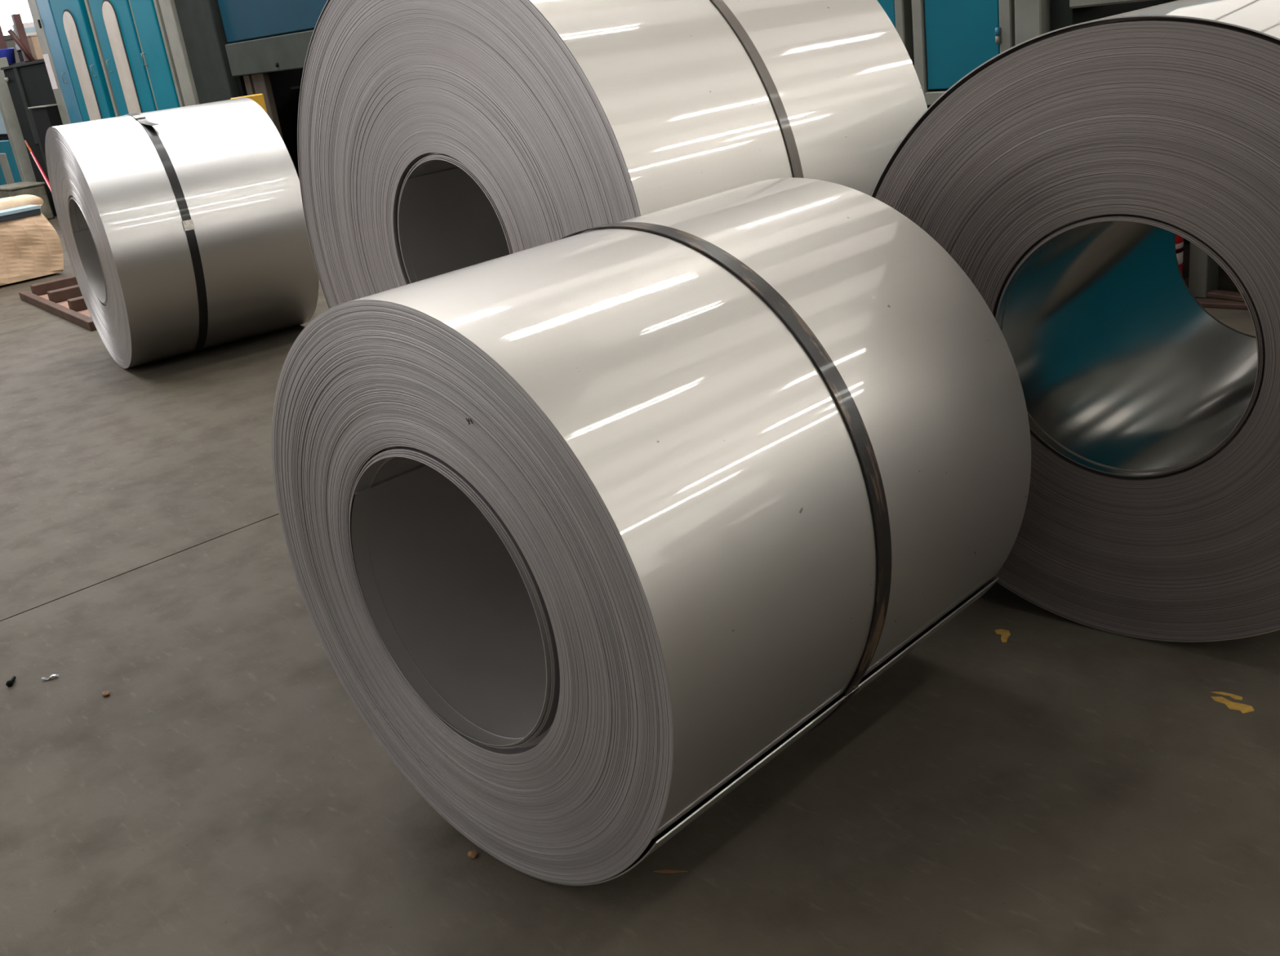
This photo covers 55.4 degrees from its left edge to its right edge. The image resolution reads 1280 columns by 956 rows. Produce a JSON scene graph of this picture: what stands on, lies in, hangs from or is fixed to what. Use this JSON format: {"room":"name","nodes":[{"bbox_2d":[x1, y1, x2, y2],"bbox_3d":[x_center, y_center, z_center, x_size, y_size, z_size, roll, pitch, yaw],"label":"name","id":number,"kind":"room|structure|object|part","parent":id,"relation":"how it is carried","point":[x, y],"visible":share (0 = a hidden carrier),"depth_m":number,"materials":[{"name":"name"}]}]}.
{"room":"workspace","nodes":[
{"label":"workspace","id":0,"kind":"room"},
{"bbox_2d":[4,39,20,62],"bbox_3d":[-13.818,-9.138,22.518,31.000,7.400,0.200,-24,26,-37],"label":"wall","id":1,"kind":"structure","parent":0,"point":[10,43],"depth_m":23.96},
{"bbox_2d":[0,0,33,39],"bbox_3d":[-13.806,-9.714,22.186,9.120,3.680,0.080,-24,26,-37],"label":"window","id":2,"kind":"structure","parent":1,"relation":"in","point":[7,7],"depth_m":23.82,"materials":[{"name":"white glass"}]},
{"bbox_2d":[0,215,1279,955],"bbox_3d":[1.226,-1.677,8.411,31.000,0.200,43.000,-24,26,-37],"label":"floor","id":3,"kind":"structure","parent":0,"point":[1063,786],"depth_m":2.57,"materials":[{"name":"concrete"}]},
{"bbox_2d":[5,675,16,687],"bbox_3d":[-1.729,0.558,3.358,0.018,0.016,0.040,-10,21,-5],"label":"bolt","id":4,"kind":"object","parent":3,"relation":"on","point":[10,682],"visible":1,"depth_m":3.34,"materials":[{"name":"black metal"}]},
{"bbox_2d":[0,57,36,185],"bbox_3d":[-8.346,-4.641,16.523,0.820,1.950,1.800,-24,26,-37],"label":"locker","id":5,"kind":"object","parent":3,"relation":"on","point":[15,166],"visible":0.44,"depth_m":15.76,"materials":[{"name":"metal"}]},
{"bbox_3d":[-8.691,-4.769,16.263,0.050,0.380,1.460,-24,26,-37],"label":"panel","id":6,"kind":"part","parent":5,"relation":"part of","materials":[{"name":"blue metal"}]},
{"bbox_3d":[-8.424,-3.999,16.299,0.012,0.660,0.350,-24,26,-37],"label":"scuffed plate","id":7,"kind":"part","parent":5,"relation":"part of","materials":[{"name":"teal metal"}]},
{"bbox_3d":[-8.607,-4.129,16.506,0.060,0.840,1.460,-24,26,-37],"label":"door","id":8,"kind":"part","parent":5,"relation":"part of","materials":[{"name":"teal metal"}]},
{"bbox_2d":[0,13,44,66],"bbox_3d":[-8.759,-5.946,18.166,1.182,3.300,1.175,-24,26,-37],"label":"storage rack","id":9,"kind":"object","parent":3,"relation":"on","point":[21,40],"visible":0.09,"depth_m":17.33,"materials":[{"name":"brown metal"}]},
{"bbox_2d":[0,48,16,64],"bbox_3d":[-9.383,-6.212,18.011,0.340,0.220,0.340,-24,26,-37],"label":"tub","id":10,"kind":"object","parent":9,"relation":"on","point":[9,53],"visible":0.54,"depth_m":17.93,"materials":[{"name":"blue plastic"}]},
{"bbox_2d":[16,49,24,62],"bbox_3d":[-8.988,-6.297,18.151,0.408,0.180,0.308,-24,26,-37],"label":"tool case","id":11,"kind":"object","parent":9,"relation":"on","point":[20,53],"visible":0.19,"depth_m":18.07,"materials":[{"name":"black plastic"}]},
{"bbox_2d":[12,22,36,50],"bbox_3d":[-8.981,-6.532,18.014,0.460,0.350,0.260,-24,26,-37],"label":"stack","id":12,"kind":"object","parent":11,"relation":"on","point":[29,28],"visible":0.2,"depth_m":17.88,"materials":[{"name":"white paper"}]},
{"bbox_2d":[8,58,44,66],"bbox_3d":[-8.755,-6.197,18.116,1.070,0.040,1.160,-24,26,-37],"label":"shelf","id":13,"kind":"object","parent":9,"relation":"attached to","point":[26,60],"depth_m":17.45,"materials":[{"name":"black metal"}]},
{"bbox_2d":[26,34,44,59],"bbox_3d":[-8.745,-6.266,17.759,0.248,0.340,0.308,-24,26,-37],"label":"carton","id":14,"kind":"object","parent":9,"relation":"on","point":[33,42],"visible":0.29,"depth_m":17.62,"materials":[{"name":"beige cardboard"}]},
{"bbox_2d":[0,181,53,219],"bbox_3d":[-7.784,-3.466,15.375,0.420,0.450,0.890,-24,26,-37],"label":"concrete block","id":15,"kind":"object","parent":3,"relation":"on","point":[37,188],"visible":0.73,"depth_m":15.11,"materials":[{"name":"grey concrete"}]},
{"bbox_2d":[0,194,63,286],"bbox_3d":[-6.161,-1.921,10.464,1.904,0.673,1.461,-24,26,-37],"label":"parcel","id":16,"kind":"object","parent":3,"relation":"on","point":[31,248],"visible":0.9,"depth_m":10.40,"materials":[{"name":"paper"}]},
{"bbox_2d":[0,204,40,222],"bbox_3d":[-5.761,-2.035,9.970,0.310,0.075,1.620,13,29,43],"label":"board","id":17,"kind":"object","parent":16,"relation":"in","point":[10,214],"visible":1,"depth_m":10.28,"materials":[{"name":"metal"}]},
{"bbox_2d":[0,59,62,216],"bbox_3d":[-7.007,-4.199,15.062,0.960,1.830,1.660,-24,26,-37],"label":"tall cabinet","id":18,"kind":"object","parent":3,"relation":"on","point":[29,86],"visible":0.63,"depth_m":14.71,"materials":[{"name":"black metal"}]},
{"bbox_3d":[-7.000,-4.354,14.302,0.160,0.018,0.600,-24,26,-37],"label":"box lid","id":19,"kind":"part","parent":18,"relation":"part of","materials":[{"name":"grey metal"}]},
{"bbox_2d":[24,140,51,191],"bbox_3d":[-6.788,-3.359,14.034,0.040,0.964,3.255,-18,23,-25],"label":"pole","id":20,"kind":"object","parent":3,"relation":"on","point":[42,171],"visible":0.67,"depth_m":14.49,"materials":[{"name":"metal"}]},
{"bbox_2d":[41,674,58,679],"bbox_3d":[-1.621,0.548,3.355,0.043,0.012,0.015,-15,22,-19],"label":"scrap","id":21,"kind":"object","parent":3,"relation":"on","point":[55,675],"visible":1,"depth_m":3.35,"materials":[{"name":"silver metal"}]},
{"bbox_2d":[18,275,96,330],"bbox_3d":[-3.824,-1.377,8.998,0.980,0.115,2.220,-22,25,-32],"label":"wooden frame","id":22,"kind":"object","parent":3,"relation":"on","point":[51,296],"visible":0.36,"depth_m":9.04,"materials":[{"name":"brown wood"}]},
{"bbox_2d":[102,690,110,696],"bbox_3d":[-1.412,0.569,3.224,0.018,0.011,0.027,-24,26,-37],"label":"chip","id":23,"kind":"object","parent":3,"relation":"on","point":[106,693],"visible":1,"depth_m":3.22,"materials":[{"name":"wood"}]},
{"bbox_2d":[26,0,199,124],"bbox_3d":[-4.985,-4.346,13.079,1.462,3.000,3.830,-24,26,-37],"label":"enclosure","id":24,"kind":"object","parent":3,"relation":"on","point":[104,59],"visible":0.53,"depth_m":12.42,"materials":[{"name":"blue metal"}]},
{"bbox_3d":[-6.639,-4.417,13.996,0.080,2.900,0.260,-24,26,-37],"label":"frame","id":25,"kind":"part","parent":24,"relation":"part of","materials":[{"name":"metal"}]},
{"bbox_3d":[-6.424,-4.396,13.751,0.075,2.780,0.380,-24,26,-37],"label":"panel","id":26,"kind":"part","parent":24,"relation":"part of","materials":[{"name":"blue metal"}]},
{"bbox_3d":[-5.953,-4.265,13.215,0.080,2.700,0.840,-24,26,-37],"label":"door","id":27,"kind":"part","parent":24,"relation":"part of","materials":[{"name":"teal metal"}]},
{"bbox_3d":[-5.159,-4.050,12.373,0.080,2.700,0.966,-24,26,-37],"label":"door","id":28,"kind":"part","parent":24,"relation":"part of","materials":[{"name":"teal metal"}]},
{"bbox_3d":[-4.812,-4.062,11.844,0.042,0.124,0.014,-24,26,-37],"label":"handle","id":29,"kind":"part","parent":24,"relation":"part of","materials":[{"name":"metal"}]},
{"bbox_3d":[-4.609,-3.901,11.789,0.080,2.700,0.495,-24,26,-37],"label":"door","id":30,"kind":"part","parent":24,"relation":"part of","materials":[{"name":"teal metal"}]},
{"bbox_3d":[-4.178,-3.835,11.461,0.270,3.000,0.240,-24,26,-37],"label":"post","id":31,"kind":"part","parent":24,"relation":"part of","materials":[{"name":"grey metal"}]},
{"bbox_2d":[44,97,318,368],"bbox_3d":[-2.581,-1.388,6.889,1.039,1.326,1.327,-20,24,-30],"label":"coil","id":32,"kind":"object","parent":3,"relation":"on","point":[184,230],"visible":0.99,"depth_m":6.43,"materials":[{"name":"metal"}]},
{"bbox_2d":[173,0,303,178],"bbox_3d":[-3.588,-3.902,11.284,0.880,3.100,0.775,-24,26,-37],"label":"column","id":33,"kind":"structure","parent":3,"relation":"on","point":[201,22],"depth_m":11.06,"materials":[{"name":"grey metal"}]},
{"bbox_2d":[230,93,267,114],"bbox_3d":[-2.728,-2.137,8.943,0.310,1.280,0.240,-24,26,-37],"label":"post","id":34,"kind":"object","parent":3,"relation":"on","point":[259,99],"visible":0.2,"depth_m":8.73,"materials":[{"name":"metal"}]},
{"bbox_2d":[217,0,327,141],"bbox_3d":[-1.113,-2.931,9.067,1.185,2.250,6.050,-24,26,-37],"label":"machine","id":35,"kind":"object","parent":3,"relation":"on","point":[267,36],"visible":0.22,"depth_m":10.19,"materials":[{"name":"teal metal"}]},
{"bbox_3d":[-2.574,-3.801,9.495,0.060,0.570,3.150,-24,26,-37],"label":"hood panel","id":36,"kind":"part","parent":35,"relation":"part of","materials":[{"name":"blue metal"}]},
{"bbox_2d":[467,849,478,857],"bbox_3d":[-0.328,0.738,2.394,0.018,0.014,0.022,-24,26,-37],"label":"crumb","id":37,"kind":"object","parent":3,"relation":"on","point":[472,854],"visible":1,"depth_m":2.39,"materials":[{"name":"brown"}]},
{"bbox_2d":[297,0,927,308],"bbox_3d":[-0.113,-0.889,4.100,1.284,1.758,1.758,-25,27,-38],"label":"coil","id":38,"kind":"object","parent":3,"relation":"on","point":[435,137],"visible":0.57,"depth_m":3.44,"materials":[{"name":"silver metal"}]},
{"bbox_2d":[271,177,1031,885],"bbox_3d":[0.026,0.043,2.522,1.122,1.122,1.091,13,29,43],"label":"coil","id":39,"kind":"object","parent":3,"relation":"on","point":[588,531],"visible":1,"depth_m":2.10,"materials":[{"name":"silver metal"}]},
{"bbox_2d":[653,869,687,872],"bbox_3d":[0.057,0.735,2.279,0.064,0.002,0.007,-4,21,11],"label":"straw","id":40,"kind":"object","parent":3,"relation":"on","point":[663,870],"visible":1,"depth_m":2.28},
{"bbox_2d":[995,628,1010,642],"bbox_3d":[0.872,0.377,2.918,0.032,0.001,0.064,-7,21,3],"label":"flake","id":41,"kind":"object","parent":3,"relation":"on","point":[1005,633],"visible":1,"depth_m":2.92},
{"bbox_2d":[876,0,1218,297],"bbox_3d":[3.702,-1.513,4.079,1.350,1.950,7.800,-24,26,-37],"label":"machine","id":42,"kind":"object","parent":3,"relation":"on","point":[944,41],"visible":0.24,"depth_m":5.46,"materials":[{"name":"teal metal"}]},
{"bbox_3d":[0.935,-2.351,5.954,0.048,0.928,0.769,-24,26,-37],"label":"door","id":43,"kind":"part","parent":42,"relation":"part of","materials":[{"name":"teal metal"}]},
{"bbox_3d":[1.222,-2.271,5.666,0.090,1.045,0.048,-24,26,-37],"label":"frame","id":44,"kind":"part","parent":42,"relation":"part of","materials":[{"name":"grey metal"}]},
{"bbox_3d":[1.290,-2.253,5.595,0.090,1.045,0.057,-24,26,-37],"label":"frame","id":45,"kind":"part","parent":42,"relation":"part of","materials":[{"name":"grey metal"}]},
{"bbox_3d":[1.506,-1.756,5.608,0.088,0.060,0.512,-24,26,-37],"label":"frame","id":46,"kind":"part","parent":42,"relation":"part of","materials":[{"name":"grey metal"}]},
{"bbox_3d":[1.434,-2.218,5.424,0.048,0.925,0.382,-24,26,-37],"label":"door","id":47,"kind":"part","parent":42,"relation":"part of","materials":[{"name":"teal metal"}]},
{"bbox_3d":[1.595,-2.170,5.269,0.090,1.045,0.059,-24,26,-37],"label":"frame","id":48,"kind":"part","parent":42,"relation":"part of","materials":[{"name":"grey metal"}]},
{"bbox_3d":[1.768,-1.741,5.364,0.230,1.950,0.125,-24,26,-37],"label":"post","id":49,"kind":"part","parent":42,"relation":"part of","materials":[{"name":"grey metal"}]},
{"bbox_3d":[4.221,-1.429,4.588,0.040,1.300,7.800,-24,26,-37],"label":"panel","id":50,"kind":"part","parent":42,"relation":"part of","materials":[{"name":"grey metal"}]},
{"bbox_3d":[1.909,-1.748,5.331,0.260,1.950,0.104,-24,26,-37],"label":"post","id":51,"kind":"part","parent":42,"relation":"part of","materials":[{"name":"black metal"}]},
{"bbox_3d":[2.426,-1.405,5.210,0.120,1.270,0.080,-24,26,-37],"label":"leg","id":52,"kind":"part","parent":42,"relation":"part of","materials":[{"name":"grey metal"}]},
{"bbox_2d":[871,0,1279,642],"bbox_3d":[1.392,-0.462,2.993,1.364,1.362,1.125,12,28,41],"label":"coil","id":53,"kind":"object","parent":3,"relation":"on","point":[1061,174],"visible":0.82,"depth_m":2.69,"materials":[{"name":"metal"}]},
{"bbox_2d":[1175,234,1183,274],"bbox_3d":[2.291,-1.041,5.332,0.154,0.535,0.184,3,23,27],"label":"fire extinguisher","id":54,"kind":"object","parent":3,"relation":"on","point":[1179,240],"visible":0.14,"depth_m":5.31,"materials":[{"name":"red paint"}]},
{"bbox_2d":[1195,297,1248,309],"bbox_3d":[2.518,-0.740,5.200,0.340,0.022,0.070,11,28,40],"label":"timber offcut","id":55,"kind":"object","parent":3,"relation":"on","point":[1205,303],"visible":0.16,"depth_m":5.20,"materials":[{"name":"brown wood"}]},
{"bbox_2d":[1206,289,1244,302],"bbox_3d":[2.564,-0.768,5.194,0.060,0.022,0.300,-19,23,-26],"label":"timber offcut","id":56,"kind":"object","parent":55,"relation":"on","point":[1219,294],"visible":0.5,"depth_m":5.24,"materials":[{"name":"brown wood"}]},
{"bbox_2d":[1210,691,1254,713],"bbox_3d":[1.237,0.468,2.551,0.058,0.001,0.098,-24,26,-37],"label":"flake","id":57,"kind":"object","parent":3,"relation":"on","point":[1243,708],"visible":1,"depth_m":2.55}
]}

